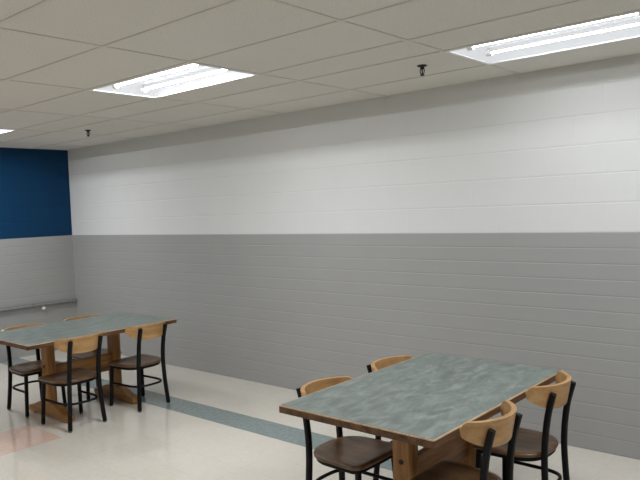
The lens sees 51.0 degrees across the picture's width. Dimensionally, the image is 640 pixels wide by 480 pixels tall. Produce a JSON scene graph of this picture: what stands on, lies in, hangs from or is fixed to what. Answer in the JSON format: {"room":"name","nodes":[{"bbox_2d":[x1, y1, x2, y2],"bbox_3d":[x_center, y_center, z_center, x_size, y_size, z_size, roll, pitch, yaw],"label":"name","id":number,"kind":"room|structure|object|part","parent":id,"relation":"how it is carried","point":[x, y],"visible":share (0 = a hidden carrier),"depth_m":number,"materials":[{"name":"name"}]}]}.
{"room":"cafeteria","nodes":[
{"label":"cafeteria","id":0,"kind":"room"},
{"bbox_2d":[0,147,76,360],"bbox_3d":[-6.383,0.206,6.291,0.200,3.128,8.600,0,4,41],"label":"wall","id":1,"kind":"structure","parent":0,"point":[37,261],"depth_m":9.06,"materials":[{"name":"blue paint"}]},
{"bbox_2d":[0,298,76,311],"bbox_3d":[-4.496,0.970,8.277,0.059,0.104,3.212,0,4,41],"label":"pipe","id":2,"kind":"object","parent":1,"relation":"attached to","point":[75,299],"visible":1,"depth_m":9.07,"materials":[{"name":"grey metal"}]},
{"bbox_2d":[0,0,639,149],"bbox_3d":[-1.815,-1.002,2.244,11.980,0.018,8.580,0,4,41],"label":"ceiling","id":3,"kind":"structure","parent":0,"point":[99,22],"depth_m":4.04,"materials":[{"name":"tile"}]},
{"bbox_2d":[0,129,14,133],"bbox_3d":[-3.848,-1.209,7.239,1.211,0.133,0.602,0,4,41],"label":"ceiling light","id":4,"kind":"object","parent":3,"relation":"attached to","point":[1,130],"visible":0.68,"depth_m":7.20,"materials":[{"name":"white plastic"}]},
{"bbox_2d":[89,62,258,97],"bbox_3d":[-1.081,-1.202,4.846,1.211,0.133,0.602,0,4,41],"label":"ceiling light","id":5,"kind":"object","parent":3,"relation":"attached to","point":[188,76],"visible":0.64,"depth_m":5.01,"materials":[{"name":"white plastic"}]},
{"bbox_2d":[0,0,639,149],"bbox_3d":[-1.815,-0.992,2.244,12.000,0.006,8.600,0,4,41],"label":"ceiling grid","id":6,"kind":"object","parent":3,"relation":"attached to","point":[44,2],"depth_m":4.28,"materials":[{"name":"white metal"}]},
{"bbox_2d":[417,64,426,75],"bbox_3d":[0.702,-1.162,4.604,0.072,0.072,0.072,0,4,41],"label":"sprinkler","id":7,"kind":"object","parent":3,"relation":"attached to","point":[421,66],"visible":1,"depth_m":4.59,"materials":[{"name":"black metal"}]},
{"bbox_2d":[444,11,639,64],"bbox_3d":[1.426,-1.258,4.017,1.211,0.133,0.602,0,4,41],"label":"ceiling light","id":8,"kind":"object","parent":3,"relation":"attached to","point":[622,27],"visible":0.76,"depth_m":4.18,"materials":[{"name":"white plastic"}]},
{"bbox_2d":[0,350,639,479],"bbox_3d":[-1.708,1.829,2.376,12.400,0.100,9.000,0,4,41],"label":"floor","id":9,"kind":"structure","parent":0,"point":[213,426],"depth_m":5.43,"materials":[{"name":"plastic"}]},
{"bbox_2d":[1,323,66,417],"bbox_3d":[-2.763,1.236,6.454,0.510,0.784,0.462,0,4,41],"label":"dining chair","id":10,"kind":"object","parent":9,"relation":"on","point":[26,369],"visible":0.48,"depth_m":6.44,"materials":[{"name":"black metal"}]},
{"bbox_3d":[-3.012,1.240,6.465,0.089,0.774,0.060,0,4,41],"label":"post","id":11,"kind":"part","parent":10,"relation":"part of","materials":[{"name":"black metal"}]},
{"bbox_3d":[-2.908,0.913,6.553,0.158,0.138,0.462,0,4,41],"label":"backrest","id":12,"kind":"part","parent":10,"relation":"part of","materials":[{"name":"brown wood"}]},
{"bbox_3d":[-2.729,1.234,6.424,0.391,0.022,0.410,0,4,41],"label":"seat frame","id":13,"kind":"part","parent":10,"relation":"part of","materials":[{"name":"black metal"}]},
{"bbox_3d":[-2.706,1.432,6.185,0.049,0.391,0.049,0,4,41],"label":"leg","id":14,"kind":"part","parent":10,"relation":"part of","materials":[{"name":"black metal"}]},
{"bbox_3d":[-2.729,1.210,6.423,0.419,0.026,0.440,0,4,41],"label":"seat","id":15,"kind":"part","parent":10,"relation":"part of","materials":[{"name":"brown wood"}]},
{"bbox_3d":[-2.811,1.222,6.698,0.089,0.774,0.060,0,4,41],"label":"post","id":16,"kind":"part","parent":10,"relation":"part of","materials":[{"name":"black metal"}]},
{"bbox_3d":[-2.475,1.411,6.452,0.049,0.391,0.049,0,4,41],"label":"leg","id":17,"kind":"part","parent":10,"relation":"part of","materials":[{"name":"black metal"}]},
{"bbox_2d":[38,331,106,432],"bbox_3d":[-2.178,1.229,5.935,0.510,0.803,0.462,0,3,39],"label":"dining chair","id":18,"kind":"object","parent":9,"relation":"on","point":[77,376],"visible":1,"depth_m":5.84,"materials":[{"name":"brown wood"}]},
{"bbox_3d":[-2.452,1.434,5.945,0.049,0.391,0.049,0,3,39],"label":"leg","id":19,"kind":"part","parent":18,"relation":"part of","materials":[{"name":"black metal"}]},
{"bbox_3d":[-2.214,1.212,5.963,0.419,0.026,0.440,0,3,39],"label":"seat","id":20,"kind":"part","parent":18,"relation":"part of","materials":[{"name":"brown wood"}]},
{"bbox_3d":[-2.212,1.236,5.963,0.391,0.022,0.410,0,3,39],"label":"seat frame","id":21,"kind":"part","parent":18,"relation":"part of","materials":[{"name":"black metal"}]},
{"bbox_3d":[-2.122,1.242,5.692,0.089,0.774,0.060,0,3,39],"label":"post","id":22,"kind":"part","parent":18,"relation":"part of","materials":[{"name":"black metal"}]},
{"bbox_3d":[-2.054,0.897,5.808,0.158,0.138,0.462,0,3,39],"label":"backrest","id":23,"kind":"part","parent":18,"relation":"part of","materials":[{"name":"brown wood"}]},
{"bbox_3d":[-2.229,1.413,6.219,0.049,0.391,0.049,0,3,39],"label":"leg","id":24,"kind":"part","parent":18,"relation":"part of","materials":[{"name":"black metal"}]},
{"bbox_3d":[-1.928,1.224,5.930,0.089,0.774,0.060,0,3,39],"label":"post","id":25,"kind":"part","parent":18,"relation":"part of","materials":[{"name":"black metal"}]},
{"bbox_2d":[63,315,107,399],"bbox_3d":[-2.360,1.199,6.917,0.510,0.784,0.462,0,4,41],"label":"dining chair","id":26,"kind":"object","parent":9,"relation":"on","point":[75,356],"visible":0.29,"depth_m":6.90,"materials":[{"name":"brown wood"}]},
{"bbox_3d":[-2.505,0.877,7.016,0.158,0.138,0.462,0,4,41],"label":"backrest","id":27,"kind":"part","parent":26,"relation":"part of","materials":[{"name":"brown wood"}]},
{"bbox_3d":[-2.303,1.395,6.648,0.049,0.391,0.049,0,4,41],"label":"leg","id":28,"kind":"part","parent":26,"relation":"part of","materials":[{"name":"black metal"}]},
{"bbox_3d":[-2.326,1.173,6.886,0.419,0.026,0.440,0,4,41],"label":"seat","id":29,"kind":"part","parent":26,"relation":"part of","materials":[{"name":"brown wood"}]},
{"bbox_2d":[0,312,176,422],"bbox_3d":[-2.265,1.218,6.432,0.960,0.785,1.514,0,4,41],"label":"dining table","id":30,"kind":"object","parent":9,"relation":"on","point":[44,336],"visible":0.73,"depth_m":6.33,"materials":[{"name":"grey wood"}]},
{"bbox_3d":[-2.505,1.240,6.197,0.124,0.650,0.084,0,4,41],"label":"leg","id":31,"kind":"part","parent":30,"relation":"part of","materials":[{"name":"brown wood"}]},
{"bbox_3d":[-2.057,1.199,6.714,0.124,0.650,0.084,0,4,41],"label":"leg","id":32,"kind":"part","parent":30,"relation":"part of","materials":[{"name":"brown wood"}]},
{"bbox_2d":[107,320,170,412],"bbox_3d":[-1.729,1.188,6.445,0.510,0.803,0.462,0,3,38],"label":"dining chair","id":33,"kind":"object","parent":9,"relation":"on","point":[139,362],"visible":1,"depth_m":6.36,"materials":[{"name":"black metal"}]},
{"bbox_3d":[-2.003,1.393,6.449,0.049,0.391,0.049,0,3,38],"label":"leg","id":34,"kind":"part","parent":33,"relation":"part of","materials":[{"name":"black metal"}]},
{"bbox_3d":[-1.765,1.172,6.472,0.419,0.026,0.440,0,3,38],"label":"seat","id":35,"kind":"part","parent":33,"relation":"part of","materials":[{"name":"brown wood"}]},
{"bbox_3d":[-1.764,1.196,6.473,0.391,0.022,0.410,0,3,38],"label":"seat frame","id":36,"kind":"part","parent":33,"relation":"part of","materials":[{"name":"black metal"}]},
{"bbox_3d":[-1.668,1.202,6.203,0.089,0.774,0.060,0,3,38],"label":"post","id":37,"kind":"part","parent":33,"relation":"part of","materials":[{"name":"black metal"}]},
{"bbox_3d":[-1.785,1.372,6.728,0.049,0.391,0.049,0,3,38],"label":"leg","id":38,"kind":"part","parent":33,"relation":"part of","materials":[{"name":"black metal"}]},
{"bbox_3d":[-1.603,0.856,6.321,0.158,0.138,0.462,0,3,38],"label":"backrest","id":39,"kind":"part","parent":33,"relation":"part of","materials":[{"name":"brown wood"}]},
{"bbox_3d":[-1.479,1.183,6.445,0.089,0.774,0.060,0,3,38],"label":"post","id":40,"kind":"part","parent":33,"relation":"part of","materials":[{"name":"black metal"}]},
{"bbox_2d":[296,376,393,479],"bbox_3d":[0.158,1.245,3.904,0.510,0.784,0.462,0,4,41],"label":"dining chair","id":41,"kind":"object","parent":9,"relation":"on","point":[356,455],"visible":0.63,"depth_m":3.89,"materials":[{"name":"brown wood"}]},
{"bbox_3d":[-0.092,1.249,3.916,0.089,0.774,0.060,0,4,41],"label":"post","id":42,"kind":"part","parent":41,"relation":"part of","materials":[{"name":"black metal"}]},
{"bbox_3d":[0.013,0.922,4.004,0.158,0.138,0.462,0,4,41],"label":"backrest","id":43,"kind":"part","parent":41,"relation":"part of","materials":[{"name":"brown wood"}]},
{"bbox_3d":[0.109,1.230,4.148,0.089,0.774,0.060,0,4,41],"label":"post","id":44,"kind":"part","parent":41,"relation":"part of","materials":[{"name":"black metal"}]},
{"bbox_3d":[0.191,1.219,3.873,0.419,0.026,0.440,0,4,41],"label":"seat","id":45,"kind":"part","parent":41,"relation":"part of","materials":[{"name":"brown wood"}]},
{"bbox_3d":[0.191,1.243,3.874,0.391,0.022,0.410,0,4,41],"label":"seat frame","id":46,"kind":"part","parent":41,"relation":"part of","materials":[{"name":"black metal"}]},
{"bbox_3d":[0.215,1.441,3.635,0.049,0.391,0.049,0,4,41],"label":"leg","id":47,"kind":"part","parent":41,"relation":"part of","materials":[{"name":"black metal"}]},
{"bbox_2d":[366,355,457,479],"bbox_3d":[0.605,1.204,4.416,0.510,0.784,0.462,0,4,41],"label":"dining chair","id":48,"kind":"object","parent":9,"relation":"on","point":[381,363],"visible":0.2,"depth_m":4.54,"materials":[{"name":"beige wood"}]},
{"bbox_3d":[0.355,1.208,4.428,0.089,0.774,0.060,0,4,41],"label":"post","id":49,"kind":"part","parent":48,"relation":"part of","materials":[{"name":"black metal"}]},
{"bbox_3d":[0.460,0.881,4.516,0.158,0.138,0.462,0,4,41],"label":"backrest","id":50,"kind":"part","parent":48,"relation":"part of","materials":[{"name":"brown wood"}]},
{"bbox_2d":[279,352,562,479],"bbox_3d":[0.648,1.228,3.857,0.960,0.785,1.514,0,4,41],"label":"dining table","id":51,"kind":"object","parent":9,"relation":"on","point":[424,400],"visible":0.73,"depth_m":3.64,"materials":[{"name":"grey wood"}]},
{"bbox_3d":[0.459,1.251,3.578,0.124,0.650,0.084,0,4,41],"label":"leg","id":52,"kind":"part","parent":51,"relation":"part of","materials":[{"name":"brown wood"}]},
{"bbox_3d":[0.907,1.210,4.096,0.124,0.650,0.084,0,4,41],"label":"leg","id":53,"kind":"part","parent":51,"relation":"part of","materials":[{"name":"brown wood"}]},
{"bbox_2d":[410,400,522,479],"bbox_3d":[0.724,1.233,3.344,0.510,0.818,0.462,0,4,41],"label":"dining chair","id":54,"kind":"object","parent":9,"relation":"on","point":[496,432],"visible":1,"depth_m":3.27,"materials":[{"name":"brown wood"}]},
{"bbox_3d":[0.690,1.224,3.373,0.419,0.026,0.440,0,4,41],"label":"seat","id":55,"kind":"part","parent":54,"relation":"part of","materials":[{"name":"brown wood"}]},
{"bbox_3d":[0.773,1.254,3.099,0.089,0.774,0.060,0,4,41],"label":"post","id":56,"kind":"part","parent":54,"relation":"part of","materials":[{"name":"black metal"}]},
{"bbox_3d":[0.845,0.894,3.213,0.158,0.138,0.462,0,4,41],"label":"backrest","id":57,"kind":"part","parent":54,"relation":"part of","materials":[{"name":"brown wood"}]},
{"bbox_3d":[0.974,1.236,3.332,0.089,0.774,0.060,0,4,41],"label":"post","id":58,"kind":"part","parent":54,"relation":"part of","materials":[{"name":"black metal"}]},
{"bbox_2d":[472,371,575,479],"bbox_3d":[1.195,1.190,3.887,0.510,0.818,0.462,0,4,41],"label":"dining chair","id":59,"kind":"object","parent":9,"relation":"on","point":[531,445],"visible":0.94,"depth_m":3.78,"materials":[{"name":"brown wood"}]},
{"bbox_3d":[0.921,1.402,3.906,0.049,0.391,0.049,0,4,41],"label":"leg","id":60,"kind":"part","parent":59,"relation":"part of","materials":[{"name":"black metal"}]},
{"bbox_3d":[1.152,1.381,4.173,0.049,0.391,0.049,0,4,41],"label":"leg","id":61,"kind":"part","parent":59,"relation":"part of","materials":[{"name":"black metal"}]},
{"bbox_3d":[1.160,1.181,3.917,0.419,0.026,0.440,0,4,41],"label":"seat","id":62,"kind":"part","parent":59,"relation":"part of","materials":[{"name":"brown wood"}]},
{"bbox_3d":[1.161,1.204,3.917,0.391,0.022,0.410,0,4,41],"label":"seat frame","id":63,"kind":"part","parent":59,"relation":"part of","materials":[{"name":"black metal"}]},
{"bbox_3d":[1.315,0.851,3.756,0.158,0.138,0.462,0,4,41],"label":"backrest","id":64,"kind":"part","parent":59,"relation":"part of","materials":[{"name":"brown wood"}]},
{"bbox_3d":[1.243,1.211,3.643,0.089,0.774,0.060,0,4,41],"label":"post","id":65,"kind":"part","parent":59,"relation":"part of","materials":[{"name":"black metal"}]},
{"bbox_3d":[1.444,1.193,3.875,0.089,0.774,0.060,0,4,41],"label":"post","id":66,"kind":"part","parent":59,"relation":"part of","materials":[{"name":"black metal"}]},
{"bbox_2d":[68,55,639,459],"bbox_3d":[1.104,-0.045,5.623,12.400,3.128,0.200,0,4,41],"label":"wall","id":67,"kind":"structure","parent":0,"point":[498,219],"depth_m":5.87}
]}

